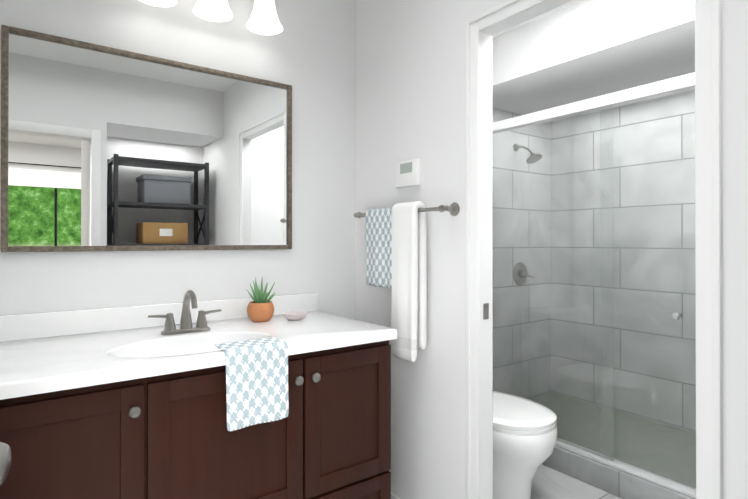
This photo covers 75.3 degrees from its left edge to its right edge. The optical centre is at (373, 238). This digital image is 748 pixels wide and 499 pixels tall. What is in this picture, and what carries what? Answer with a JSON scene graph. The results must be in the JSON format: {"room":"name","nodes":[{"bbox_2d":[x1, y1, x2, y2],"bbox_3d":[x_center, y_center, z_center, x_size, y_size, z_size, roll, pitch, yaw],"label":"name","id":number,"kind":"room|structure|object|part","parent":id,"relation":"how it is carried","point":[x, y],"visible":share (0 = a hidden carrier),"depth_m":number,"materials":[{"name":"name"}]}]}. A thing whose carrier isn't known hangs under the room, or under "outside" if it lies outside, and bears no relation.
{"room":"bathroom","nodes":[
{"label":"bathroom","id":0,"kind":"room"},
{"bbox_2d":[0,442,10,484],"bbox_3d":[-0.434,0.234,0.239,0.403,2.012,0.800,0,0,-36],"label":"door knob","id":1,"kind":"object","parent":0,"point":[5,457],"depth_m":0.59,"materials":[{"name":"grey metal"}]},
{"bbox_2d":[0,0,354,318],"bbox_3d":[-0.850,0.008,1.976,2.040,2.500,0.146,0,0,-36],"label":"wall","id":2,"kind":"structure","parent":0,"point":[104,148],"depth_m":1.94,"materials":[{"name":"white paint"}]},
{"bbox_2d":[139,0,177,6],"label":"sconce","id":3,"kind":"object","parent":2,"relation":"attached to","point":[158,3],"depth_m":1.85,"materials":[{"name":"white glass"}]},
{"bbox_3d":[-0.808,-0.981,1.791,0.152,0.175,0.152,0,0,-36],"label":"lamp shade","id":4,"kind":"part","parent":3,"relation":"part of","materials":[{"name":"white glass"}]},
{"bbox_2d":[193,0,232,21],"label":"sconce","id":5,"kind":"object","parent":2,"relation":"attached to","point":[210,10],"depth_m":1.96,"materials":[{"name":"white glass"}]},
{"bbox_3d":[-0.636,-0.980,1.917,0.152,0.175,0.152,0,0,-36],"label":"lamp shade","id":6,"kind":"part","parent":5,"relation":"part of","materials":[{"name":"white glass"}]},
{"bbox_2d":[246,0,282,34],"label":"sconce","id":7,"kind":"object","parent":2,"relation":"attached to","point":[263,19],"depth_m":2.02,"materials":[{"name":"white glass"}]},
{"bbox_3d":[-0.461,-0.979,2.046,0.152,0.175,0.152,0,0,-36],"label":"lamp shade","id":8,"kind":"part","parent":7,"relation":"part of","materials":[{"name":"white glass"}]},
{"bbox_2d":[355,0,507,498],"bbox_3d":[0.212,-0.027,2.102,0.060,2.382,0.952,0,0,-36],"label":"wall","id":9,"kind":"structure","parent":0,"point":[410,79],"depth_m":2.05,"materials":[{"name":"white paint"}]},
{"bbox_2d":[354,201,459,361],"bbox_3d":[0.104,0.173,2.098,0.116,0.652,0.638,0,0,-36],"label":"towel rail","id":10,"kind":"object","parent":9,"relation":"attached to","point":[396,246],"visible":0.98,"depth_m":1.99,"materials":[{"name":"white fabric"}]},
{"bbox_2d":[395,159,420,187],"bbox_3d":[0.146,-0.285,2.118,0.026,0.112,0.148,0,0,-36],"label":"thermostat","id":11,"kind":"object","parent":9,"relation":"attached to","point":[407,173],"visible":0.94,"depth_m":2.10,"materials":[{"name":"white plastic"}]},
{"bbox_2d":[492,0,581,38],"bbox_3d":[1.101,-1.281,0.006,5.800,0.060,6.400,0,0,-36],"label":"ceiling","id":12,"kind":"structure","parent":0,"point":[538,17],"depth_m":2.72,"materials":[{"name":"white paint"}]},
{"bbox_2d":[531,464,621,498],"bbox_3d":[1.101,1.279,-0.005,5.800,0.060,6.400,0,0,-36],"label":"floor","id":13,"kind":"structure","parent":0,"point":[549,483],"depth_m":2.45,"materials":[{"name":"tile"}]},
{"bbox_2d":[0,290,396,498],"bbox_3d":[-0.695,0.719,1.637,1.501,1.074,0.624,0,0,-36],"label":"bathroom vanity","id":14,"kind":"object","parent":13,"relation":"on","point":[127,402],"visible":0.96,"depth_m":1.52,"materials":[{"name":"brown wood"}]},
{"bbox_3d":[-0.880,0.639,1.167,0.596,0.474,0.019,0,0,-36],"label":"door","id":15,"kind":"part","parent":14,"relation":"part of","materials":[{"name":"brown wood"}]},
{"bbox_3d":[-0.647,0.465,1.307,0.033,0.033,0.032,0,0,-36],"label":"knob","id":16,"kind":"part","parent":14,"relation":"part of","materials":[{"name":"silver metal"}]},
{"bbox_2d":[148,290,221,334],"bbox_3d":[-0.659,0.261,1.733,0.257,0.158,0.145,0,0,-36],"label":"faucet","id":17,"kind":"object","parent":14,"relation":"on","point":[186,328],"depth_m":1.75,"materials":[{"name":"silver metal"}]},
{"bbox_3d":[-0.438,0.641,1.492,0.481,0.474,0.019,0,0,-36],"label":"door","id":18,"kind":"part","parent":14,"relation":"part of","materials":[{"name":"brown wood"}]},
{"bbox_2d":[215,337,288,430],"bbox_3d":[-0.387,0.450,1.534,0.204,0.238,0.130,0,0,-36],"label":"towel","id":19,"kind":"object","parent":14,"relation":"on","point":[256,381],"visible":1,"depth_m":1.49,"materials":[{"name":"white fabric"}]},
{"bbox_2d":[246,277,275,321],"bbox_3d":[-0.471,0.249,2.024,0.127,0.184,0.133,0,0,-36],"label":"plant pot","id":20,"kind":"object","parent":14,"relation":"on","point":[260,307],"visible":1,"depth_m":1.99,"materials":[{"name":"ceramic"}]},
{"bbox_2d":[283,311,306,319],"bbox_3d":[-0.335,0.327,2.055,0.104,0.028,0.104,0,0,-36],"label":"soap dish","id":21,"kind":"object","parent":14,"relation":"on","point":[294,315],"visible":1,"depth_m":2.03,"materials":[{"name":"grey ceramic"}]},
{"bbox_3d":[-0.251,0.466,1.598,0.033,0.033,0.032,0,0,-36],"label":"knob","id":22,"kind":"part","parent":14,"relation":"part of","materials":[{"name":"silver metal"}]},
{"bbox_3d":[-0.199,0.466,1.636,0.033,0.033,0.032,0,0,-36],"label":"knob","id":23,"kind":"part","parent":14,"relation":"part of","materials":[{"name":"silver metal"}]},
{"bbox_3d":[-0.088,0.642,1.749,0.367,0.474,0.019,0,0,-36],"label":"door","id":24,"kind":"part","parent":14,"relation":"part of","materials":[{"name":"brown wood"}]},
{"bbox_3d":[-0.088,1.010,1.748,0.367,0.238,0.019,0,0,-36],"label":"drawer","id":25,"kind":"part","parent":14,"relation":"part of","materials":[{"name":"brown wood"}]},
{"bbox_2d":[391,493,399,498],"bbox_3d":[0.129,1.211,2.150,0.012,0.095,0.774,0,0,-36],"label":"baseboard","id":26,"kind":"structure","parent":13,"relation":"on","point":[393,496],"depth_m":2.18,"materials":[{"name":"white paint"}]},
{"bbox_2d":[493,391,557,498],"bbox_3d":[0.577,0.860,2.471,0.440,0.800,0.723,0,0,-36],"label":"toilet","id":27,"kind":"object","parent":13,"relation":"on","point":[525,430],"visible":0.31,"depth_m":2.22,"materials":[{"name":"white ceramic"}]},
{"bbox_3d":[0.625,0.848,2.406,0.410,0.051,0.556,0,0,-36],"label":"seat","id":28,"kind":"part","parent":27,"relation":"part of","materials":[{"name":"white ceramic"}]},
{"bbox_2d":[466,0,722,498],"bbox_3d":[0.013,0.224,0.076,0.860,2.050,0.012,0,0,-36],"label":"door frame","id":29,"kind":"structure","parent":13,"relation":"on","point":[708,256],"depth_m":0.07,"materials":[{"name":"white paint"}]},
{"bbox_2d":[483,303,488,319],"bbox_3d":[0.420,0.272,1.819,0.030,0.060,0.001,0,0,-36],"label":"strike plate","id":30,"kind":"structure","parent":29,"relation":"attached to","point":[485,310],"depth_m":1.82,"materials":[{"name":"silver metal"}]},
{"bbox_2d":[529,392,695,487],"bbox_3d":[1.613,1.246,2.830,0.992,0.030,1.960,0,0,-36],"label":"shower floor","id":31,"kind":"structure","parent":13,"relation":"on","point":[597,432],"depth_m":3.02,"materials":[{"name":"grey tile"}]},
{"bbox_2d":[542,445,695,498],"bbox_3d":[1.165,1.198,2.501,0.120,0.123,1.960,0,0,-36],"label":"sill","id":32,"kind":"structure","parent":13,"relation":"on","point":[610,479],"depth_m":2.41,"materials":[{"name":"tile"}]},
{"bbox_2d":[492,72,695,497],"bbox_3d":[1.165,0.203,2.506,0.070,1.866,1.951,0,0,-36],"label":"shower door","id":33,"kind":"structure","parent":32,"relation":"on","point":[671,86],"depth_m":2.48,"materials":[{"name":"clear glass"}]},
{"bbox_3d":[0.895,0.224,2.848,0.006,1.780,1.032,0,0,-36],"label":"glass","id":34,"kind":"part","parent":33,"relation":"part of","materials":[{"name":"clear glass"}]},
{"bbox_3d":[1.458,0.220,2.130,0.006,1.780,0.951,0,0,-36],"label":"glass","id":35,"kind":"part","parent":33,"relation":"part of","materials":[{"name":"clear glass"}]},
{"bbox_2d":[672,313,681,319],"bbox_3d":[1.380,0.351,2.203,0.032,0.032,0.032,0,0,-36],"label":"door knob","id":36,"kind":"object","parent":33,"relation":"attached to","point":[676,316],"visible":0.98,"depth_m":2.19,"materials":[{"name":"silver metal"}]},
{"bbox_2d":[492,0,694,121],"bbox_3d":[1.565,-1.094,2.812,1.122,0.290,1.970,0,0,-36],"label":"ceiling","id":37,"kind":"structure","parent":0,"point":[582,50],"depth_m":2.65,"materials":[{"name":"white paint"}]},
{"bbox_2d":[721,0,747,498],"bbox_3d":[0.890,0.024,1.180,0.060,1.216,0.053,0,0,-36],"label":"wall","id":38,"kind":"structure","parent":0,"point":[734,13],"depth_m":1.16,"materials":[{"name":"white paint"}]},
{"bbox_3d":[2.066,0.013,3.175,0.120,2.500,1.970,0,0,-36],"label":"wall","id":39,"kind":"structure","parent":0,"visible":0},
{"bbox_2d":[551,90,695,432],"bbox_3d":[2.016,0.143,3.132,0.010,2.180,1.960,0,0,-36],"label":"wall tile","id":40,"kind":"structure","parent":39,"relation":"attached to","point":[636,304],"depth_m":3.42,"materials":[{"name":"grey tile"}]},
{"bbox_3d":[0.994,0.015,3.684,1.242,2.500,0.120,0,0,-36],"label":"wall","id":41,"kind":"structure","parent":0,"visible":0},
{"bbox_2d":[492,108,550,398],"bbox_3d":[0.985,0.145,3.596,1.122,2.180,0.010,0,0,-36],"label":"wall tile","id":42,"kind":"structure","parent":41,"relation":"attached to","point":[498,115],"depth_m":3.70,"materials":[{"name":"grey tile"}]},
{"bbox_2d":[513,263,532,284],"bbox_3d":[1.134,0.265,3.663,0.186,0.170,0.057,0,0,-36],"label":"shower valve","id":43,"kind":"object","parent":42,"relation":"attached to","point":[519,272],"depth_m":3.65,"materials":[{"name":"silver metal"}]},
{"bbox_2d":[513,143,541,163],"bbox_3d":[1.134,-0.636,3.568,0.118,0.167,0.216,0,0,-36],"label":"shower head","id":44,"kind":"object","parent":42,"relation":"attached to","point":[539,157],"depth_m":3.54}
]}

